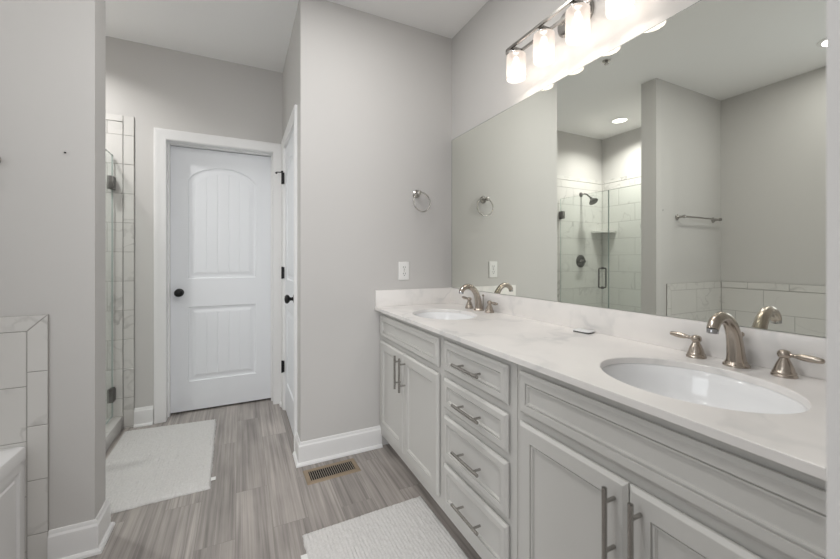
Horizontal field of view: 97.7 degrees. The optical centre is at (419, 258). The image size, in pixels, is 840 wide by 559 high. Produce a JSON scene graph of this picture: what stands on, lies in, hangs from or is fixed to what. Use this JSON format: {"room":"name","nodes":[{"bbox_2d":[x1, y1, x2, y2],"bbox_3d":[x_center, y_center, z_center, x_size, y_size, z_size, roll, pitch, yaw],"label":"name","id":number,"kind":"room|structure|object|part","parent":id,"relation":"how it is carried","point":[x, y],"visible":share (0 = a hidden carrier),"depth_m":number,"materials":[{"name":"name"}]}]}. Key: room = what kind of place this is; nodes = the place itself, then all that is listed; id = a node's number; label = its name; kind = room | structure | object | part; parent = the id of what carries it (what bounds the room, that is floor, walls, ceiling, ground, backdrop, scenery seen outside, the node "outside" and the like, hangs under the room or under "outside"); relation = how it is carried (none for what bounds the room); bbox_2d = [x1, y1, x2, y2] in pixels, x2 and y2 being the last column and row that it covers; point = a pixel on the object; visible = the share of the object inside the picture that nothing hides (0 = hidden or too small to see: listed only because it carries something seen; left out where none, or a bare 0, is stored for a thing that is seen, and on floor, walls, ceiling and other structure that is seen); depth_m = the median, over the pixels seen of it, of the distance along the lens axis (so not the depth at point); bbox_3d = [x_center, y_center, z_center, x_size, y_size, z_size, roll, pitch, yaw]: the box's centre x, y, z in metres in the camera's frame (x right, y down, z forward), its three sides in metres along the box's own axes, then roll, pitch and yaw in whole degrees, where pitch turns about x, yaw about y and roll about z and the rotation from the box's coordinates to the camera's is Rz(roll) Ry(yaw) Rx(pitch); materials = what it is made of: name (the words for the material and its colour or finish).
{"room":"bathroom","nodes":[
{"label":"bathroom","id":0,"kind":"room"},
{"bbox_2d":[0,0,105,529],"bbox_3d":[-1.799,-0.175,1.319,1.016,2.713,0.130,0,0,-26],"label":"wall","id":1,"kind":"structure","parent":0,"point":[53,52],"depth_m":1.44,"materials":[{"name":"grey paint"}]},
{"bbox_2d":[0,314,48,558],"bbox_3d":[-1.826,0.698,1.228,0.868,0.966,0.009,0,0,-26],"label":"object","id":2,"kind":"structure","parent":1,"relation":"attached to","point":[24,340],"depth_m":1.39,"materials":[{"name":"grey tile"}]},
{"bbox_2d":[47,499,115,558],"bbox_3d":[-1.407,1.116,1.510,0.199,0.129,0.186,0,0,-26],"label":"baseboard","id":3,"kind":"structure","parent":1,"relation":"attached to","point":[82,540],"depth_m":1.46,"materials":[{"name":"white paint"}]},
{"bbox_2d":[106,416,121,450],"bbox_3d":[-1.864,1.135,2.011,0.108,0.091,1.147,0,0,-26],"label":"trim","id":4,"kind":"structure","parent":1,"relation":"attached to","point":[114,426],"depth_m":2.40,"materials":[{"name":"stone"}]},
{"bbox_2d":[106,36,282,422],"bbox_3d":[-1.590,-0.175,2.860,2.985,2.713,0.115,0,0,-26],"label":"wall","id":5,"kind":"structure","parent":0,"point":[159,87],"depth_m":2.65,"materials":[{"name":"grey paint"}]},
{"bbox_2d":[106,150,115,423],"bbox_3d":[-1.974,0.182,2.238,0.127,1.791,0.643,0,0,-26],"label":"shower door","id":6,"kind":"structure","parent":5,"relation":"attached to","point":[111,180],"depth_m":2.51,"materials":[{"name":"clear glass"}]},
{"bbox_2d":[106,113,133,428],"bbox_3d":[-2.400,0.091,2.395,0.862,2.179,0.009,0,0,-26],"label":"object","id":7,"kind":"structure","parent":5,"relation":"attached to","point":[120,134],"depth_m":2.55,"materials":[{"name":"grey tile"}]},
{"bbox_2d":[133,405,152,427],"bbox_3d":[-1.958,1.116,2.600,0.110,0.129,0.028,0,0,-26],"label":"baseboard","id":8,"kind":"structure","parent":5,"relation":"attached to","point":[143,416],"depth_m":2.60,"materials":[{"name":"white paint"}]},
{"bbox_2d":[154,128,280,423],"bbox_3d":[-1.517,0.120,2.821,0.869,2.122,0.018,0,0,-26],"label":"trim","id":9,"kind":"structure","parent":5,"relation":"attached to","point":[161,135],"depth_m":2.65,"materials":[{"name":"white paint"}]},
{"bbox_2d":[171,146,270,412],"bbox_3d":[-1.563,0.156,2.915,0.703,2.022,0.097,0,0,-26],"label":"door","id":10,"kind":"structure","parent":5,"relation":"in","point":[221,201],"depth_m":2.92,"materials":[{"name":"white paint"}]},
{"bbox_3d":[-1.821,0.257,2.770,0.062,0.062,0.063,0,0,-26],"label":"knob","id":11,"kind":"part","parent":10,"relation":"part of","materials":[{"name":"black metal"}]},
{"bbox_2d":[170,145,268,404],"bbox_3d":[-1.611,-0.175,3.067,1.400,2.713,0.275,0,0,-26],"label":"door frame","id":12,"kind":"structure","parent":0,"point":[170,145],"depth_m":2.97,"materials":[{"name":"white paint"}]},
{"bbox_2d":[84,398,481,558],"bbox_3d":[-0.176,1.207,0.359,5.000,0.050,6.600,0,0,-26],"label":"floor","id":13,"kind":"structure","parent":0,"point":[258,505],"depth_m":1.80,"materials":[{"name":"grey wood"}]},
{"bbox_2d":[0,446,25,558],"bbox_3d":[-1.462,0.941,0.416,0.807,0.478,1.767,0,0,-26],"label":"bathtub","id":14,"kind":"object","parent":13,"relation":"on","point":[12,460],"visible":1,"depth_m":1.32,"materials":[{"name":"white plastic"}]},
{"bbox_2d":[106,419,215,513],"bbox_3d":[-1.539,1.174,2.192,0.603,0.014,0.991,0,0,-26],"label":"bath mat","id":15,"kind":"object","parent":13,"relation":"on","point":[146,466],"visible":0.91,"depth_m":2.08,"materials":[{"name":"fabric"}]},
{"bbox_2d":[303,458,360,484],"bbox_3d":[-0.490,1.179,2.046,0.296,0.005,0.152,0,0,-26],"label":"floor vent","id":16,"kind":"object","parent":13,"relation":"in","point":[330,471],"visible":1,"depth_m":2.04,"materials":[{"name":"beige metal"}]},
{"bbox_2d":[301,496,468,558],"bbox_3d":[-0.050,1.174,1.275,0.606,0.015,0.950,0,0,-26],"label":"bath mat","id":17,"kind":"object","parent":13,"relation":"on","point":[408,529],"visible":1,"depth_m":1.54,"materials":[{"name":"fabric"}]},
{"bbox_2d":[380,312,443,510],"bbox_3d":[0.137,0.750,2.057,0.583,0.862,0.805,0,0,-26],"label":"base cabinet","id":18,"kind":"object","parent":13,"relation":"on","point":[411,356],"visible":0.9,"depth_m":1.84,"materials":[{"name":"paint"}]},
{"bbox_3d":[-0.164,0.774,2.120,0.018,0.541,0.362,0,0,-26],"label":"cabinet door","id":19,"kind":"part","parent":18,"relation":"part of","materials":[{"name":"paint"}]},
{"bbox_3d":[-0.123,0.607,1.971,0.040,0.177,0.012,0,0,-26],"label":"pull handle","id":20,"kind":"part","parent":18,"relation":"part of","materials":[{"name":"silver metal"}]},
{"bbox_3d":[-0.096,0.607,1.915,0.040,0.177,0.012,0,0,-26],"label":"pull handle","id":21,"kind":"part","parent":18,"relation":"part of","materials":[{"name":"silver metal"}]},
{"bbox_3d":[-0.080,0.412,1.949,0.018,0.128,0.742,0,0,-26],"label":"drawer","id":22,"kind":"part","parent":18,"relation":"part of","materials":[{"name":"paint"}]},
{"bbox_3d":[0.000,0.774,1.785,0.018,0.541,0.378,0,0,-26],"label":"cabinet door","id":23,"kind":"part","parent":18,"relation":"part of","materials":[{"name":"paint"}]},
{"bbox_2d":[374,303,825,480],"bbox_3d":[0.423,0.310,1.496,0.564,0.018,2.073,0,0,-26],"label":"countertop","id":24,"kind":"structure","parent":18,"relation":"on","point":[797,441],"depth_m":0.97,"materials":[{"name":"stone"}]},
{"bbox_2d":[375,288,450,306],"bbox_3d":[-0.036,0.249,2.414,0.540,0.103,0.020,0,0,-26],"label":"side splash","id":25,"kind":"object","parent":24,"relation":"on","point":[383,298],"visible":1,"depth_m":2.39,"materials":[{"name":"stone"}]},
{"bbox_2d":[414,312,474,319],"bbox_3d":[0.132,0.390,2.014,0.365,0.142,0.444,0,0,-26],"label":"sink","id":26,"kind":"object","parent":24,"relation":"in","point":[432,315],"visible":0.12,"depth_m":2.19,"materials":[{"name":"white ceramic"}]},
{"bbox_2d":[459,284,497,312],"bbox_3d":[0.301,0.222,2.131,0.172,0.158,0.352,0,0,-26],"label":"faucet","id":27,"kind":"object","parent":24,"relation":"on","point":[478,303],"visible":1,"depth_m":2.13,"materials":[{"name":"silver metal"}]},
{"bbox_3d":[0.301,0.277,2.244,0.052,0.048,0.052,0,0,-26],"label":"handle","id":28,"kind":"part","parent":27,"relation":"part of","materials":[{"name":"silver metal"}]},
{"bbox_3d":[0.299,0.222,2.130,0.166,0.158,0.062,0,0,-26],"label":"spout","id":29,"kind":"part","parent":27,"relation":"part of","materials":[{"name":"silver metal"}]},
{"bbox_3d":[0.390,0.277,2.061,0.052,0.048,0.052,0,0,-26],"label":"handle","id":30,"kind":"part","parent":27,"relation":"part of","materials":[{"name":"silver metal"}]},
{"bbox_3d":[0.404,0.244,2.034,0.028,0.022,0.089,0,0,-26],"label":"lever","id":31,"kind":"part","parent":27,"relation":"part of","materials":[{"name":"silver metal"}]},
{"bbox_2d":[573,328,594,333],"bbox_3d":[0.670,0.295,1.502,0.048,0.010,0.072,0,0,-33],"label":"packet","id":32,"kind":"object","parent":24,"relation":"on","point":[579,330],"visible":1,"depth_m":1.49,"materials":[{"name":"white plastic"}]},
{"bbox_2d":[602,363,807,413],"bbox_3d":[0.673,0.390,0.919,0.385,0.142,0.466,0,0,-26],"label":"sink","id":33,"kind":"object","parent":24,"relation":"in","point":[684,384],"visible":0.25,"depth_m":1.03,"materials":[{"name":"white ceramic"}]},
{"bbox_2d":[670,311,825,378],"bbox_3d":[0.847,0.222,1.013,0.172,0.158,0.352,0,0,-26],"label":"faucet","id":34,"kind":"object","parent":24,"relation":"on","point":[783,367],"visible":1,"depth_m":1.01,"materials":[{"name":"silver metal"}]},
{"bbox_3d":[0.834,0.244,1.153,0.028,0.022,0.089,0,0,-26],"label":"lever","id":35,"kind":"part","parent":34,"relation":"part of","materials":[{"name":"silver metal"}]},
{"bbox_3d":[0.848,0.277,1.126,0.052,0.048,0.052,0,0,-26],"label":"handle","id":36,"kind":"part","parent":34,"relation":"part of","materials":[{"name":"silver metal"}]},
{"bbox_3d":[0.845,0.222,1.012,0.166,0.158,0.062,0,0,-26],"label":"spout","id":37,"kind":"part","parent":34,"relation":"part of","materials":[{"name":"silver metal"}]},
{"bbox_3d":[0.937,0.277,0.944,0.052,0.048,0.052,0,0,-26],"label":"handle","id":38,"kind":"part","parent":34,"relation":"part of","materials":[{"name":"silver metal"}]},
{"bbox_3d":[0.950,0.244,0.917,0.028,0.022,0.089,0,0,-26],"label":"lever","id":39,"kind":"part","parent":34,"relation":"part of","materials":[{"name":"silver metal"}]},
{"bbox_2d":[444,336,517,558],"bbox_3d":[0.417,0.750,1.483,0.583,0.862,0.468,0,0,-26],"label":"base cabinet","id":40,"kind":"object","parent":13,"relation":"on","point":[481,387],"visible":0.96,"depth_m":1.32,"materials":[{"name":"paint"}]},
{"bbox_3d":[0.174,0.960,1.363,0.040,0.012,0.172,0,0,-26],"label":"pull handle","id":41,"kind":"part","parent":40,"relation":"part of","materials":[{"name":"silver metal"}]},
{"bbox_3d":[0.174,0.757,1.363,0.040,0.012,0.172,0,0,-26],"label":"pull handle","id":42,"kind":"part","parent":40,"relation":"part of","materials":[{"name":"silver metal"}]},
{"bbox_3d":[0.174,0.572,1.363,0.040,0.012,0.172,0,0,-26],"label":"pull handle","id":43,"kind":"part","parent":40,"relation":"part of","materials":[{"name":"silver metal"}]},
{"bbox_3d":[0.174,0.414,1.363,0.040,0.012,0.172,0,0,-26],"label":"pull handle","id":44,"kind":"part","parent":40,"relation":"part of","materials":[{"name":"silver metal"}]},
{"bbox_3d":[0.197,0.958,1.382,0.018,0.173,0.415,0,0,-26],"label":"drawer","id":45,"kind":"part","parent":40,"relation":"part of","materials":[{"name":"paint"}]},
{"bbox_3d":[0.197,0.755,1.382,0.018,0.181,0.415,0,0,-26],"label":"drawer","id":46,"kind":"part","parent":40,"relation":"part of","materials":[{"name":"paint"}]},
{"bbox_3d":[0.197,0.570,1.382,0.018,0.128,0.415,0,0,-26],"label":"drawer","id":47,"kind":"part","parent":40,"relation":"part of","materials":[{"name":"paint"}]},
{"bbox_3d":[0.197,0.412,1.382,0.018,0.128,0.415,0,0,-26],"label":"drawer","id":48,"kind":"part","parent":40,"relation":"part of","materials":[{"name":"paint"}]},
{"bbox_2d":[518,364,825,558],"bbox_3d":[0.695,0.750,0.917,0.583,0.862,0.789,0,0,-26],"label":"base cabinet","id":49,"kind":"object","parent":13,"relation":"on","point":[600,477],"visible":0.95,"depth_m":0.80,"materials":[{"name":"paint"}]},
{"bbox_3d":[0.391,0.774,0.985,0.018,0.541,0.356,0,0,-26],"label":"cabinet door","id":50,"kind":"part","parent":49,"relation":"part of","materials":[{"name":"paint"}]},
{"bbox_3d":[0.431,0.607,0.838,0.040,0.177,0.012,0,0,-26],"label":"pull handle","id":51,"kind":"part","parent":49,"relation":"part of","materials":[{"name":"silver metal"}]},
{"bbox_3d":[0.458,0.607,0.783,0.040,0.177,0.012,0,0,-26],"label":"pull handle","id":52,"kind":"part","parent":49,"relation":"part of","materials":[{"name":"silver metal"}]},
{"bbox_3d":[0.551,0.774,0.657,0.018,0.541,0.366,0,0,-26],"label":"cabinet door","id":53,"kind":"part","parent":49,"relation":"part of","materials":[{"name":"paint"}]},
{"bbox_2d":[283,6,297,431],"bbox_3d":[-0.886,-0.175,2.631,0.100,2.713,0.914,0,0,-26],"label":"wall","id":54,"kind":"structure","parent":0,"point":[290,70],"depth_m":2.39,"materials":[{"name":"grey paint"}]},
{"bbox_2d":[275,129,293,435],"bbox_3d":[-0.936,0.156,2.582,0.110,2.022,0.621,0,0,-26],"label":"door","id":55,"kind":"structure","parent":54,"relation":"in","point":[289,151],"depth_m":2.63,"materials":[{"name":"white paint"}]},
{"bbox_3d":[-0.836,0.257,2.352,0.063,0.062,0.062,0,0,-26],"label":"knob","id":56,"kind":"part","parent":55,"relation":"part of","materials":[{"name":"black metal"}]},
{"bbox_2d":[281,105,296,450],"bbox_3d":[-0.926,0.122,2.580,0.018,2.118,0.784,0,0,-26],"label":"trim","id":57,"kind":"structure","parent":54,"relation":"attached to","point":[292,121],"depth_m":2.43,"materials":[{"name":"white paint"}]},
{"bbox_2d":[106,0,488,72],"bbox_3d":[-0.176,-1.556,0.359,5.000,0.050,6.600,0,0,-26],"label":"ceiling","id":58,"kind":"structure","parent":0,"point":[254,33],"depth_m":2.36,"materials":[{"name":"white paint"}]},
{"bbox_2d":[298,0,451,444],"bbox_3d":[-0.254,-0.175,2.376,1.010,2.713,0.100,0,0,-26],"label":"wall","id":59,"kind":"structure","parent":0,"point":[375,92],"depth_m":2.26,"materials":[{"name":"grey paint"}]},
{"bbox_2d":[293,425,382,467],"bbox_3d":[-0.502,1.116,2.259,0.518,0.129,0.165,0,0,-26],"label":"baseboard","id":60,"kind":"structure","parent":59,"relation":"attached to","point":[318,450],"depth_m":2.19,"materials":[{"name":"white paint"}]},
{"bbox_2d":[398,262,408,279],"bbox_3d":[-0.104,0.078,2.389,0.075,0.119,0.009,0,0,-26],"label":"wall outlet","id":61,"kind":"object","parent":59,"relation":"attached to","point":[403,267],"visible":1,"depth_m":2.38,"materials":[{"name":"white plastic"}]},
{"bbox_2d":[412,190,430,211],"bbox_3d":[0.005,-0.381,2.410,0.134,0.153,0.065,0,0,-26],"label":"towel ring","id":62,"kind":"object","parent":59,"relation":"attached to","point":[416,193],"visible":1,"depth_m":2.41,"materials":[{"name":"silver metal"}]},
{"bbox_3d":[-0.013,-0.430,2.402,0.054,0.054,0.064,0,0,-26],"label":"wall post","id":63,"kind":"part","parent":62,"relation":"part of","materials":[{"name":"silver metal"}]},
{"bbox_2d":[452,0,823,337],"bbox_3d":[0.514,-0.175,2.091,0.120,2.713,3.345,0,0,-26],"label":"wall","id":64,"kind":"structure","parent":0,"point":[481,90],"depth_m":1.97,"materials":[{"name":"grey paint"}]},
{"bbox_2d":[505,0,634,83],"bbox_3d":[0.619,-0.999,1.575,0.144,0.223,0.672,0,0,-26],"label":"vanity light","id":65,"kind":"object","parent":64,"relation":"attached to","point":[574,24],"visible":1,"depth_m":1.60,"materials":[{"name":"white glass"}]},
{"bbox_3d":[0.475,-0.949,1.812,0.093,0.123,0.093,0,0,-26],"label":"lamp shade","id":66,"kind":"part","parent":65,"relation":"part of","materials":[{"name":"white glass"}]},
{"bbox_3d":[0.555,-0.949,1.646,0.093,0.123,0.093,0,0,-26],"label":"lamp shade","id":67,"kind":"part","parent":65,"relation":"part of","materials":[{"name":"white glass"}]},
{"bbox_3d":[0.636,-0.949,1.481,0.093,0.123,0.093,0,0,-26],"label":"lamp shade","id":68,"kind":"part","parent":65,"relation":"part of","materials":[{"name":"white glass"}]},
{"bbox_3d":[0.717,-0.949,1.316,0.093,0.123,0.093,0,0,-26],"label":"lamp shade","id":69,"kind":"part","parent":65,"relation":"part of","materials":[{"name":"white glass"}]},
{"bbox_2d":[450,287,825,379],"bbox_3d":[0.667,0.249,1.616,0.020,0.103,2.072,0,0,-26],"label":"backsplash","id":70,"kind":"structure","parent":64,"relation":"attached to","point":[761,346],"depth_m":1.27,"materials":[{"name":"stone"}]},
{"bbox_2d":[452,0,825,337],"bbox_3d":[0.675,-0.313,1.616,0.006,1.020,2.065,0,0,-26],"label":"wall mirror","id":71,"kind":"object","parent":64,"relation":"attached to","point":[679,171],"visible":1,"depth_m":1.24,"materials":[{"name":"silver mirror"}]},
{"bbox_2d":[826,0,839,558],"bbox_3d":[-0.128,-0.175,0.005,2.865,2.713,0.121,0,0,-26],"label":"wall","id":72,"kind":"structure","parent":0,"point":[832,6],"depth_m":0.29,"materials":[{"name":"grey paint"}]}
]}

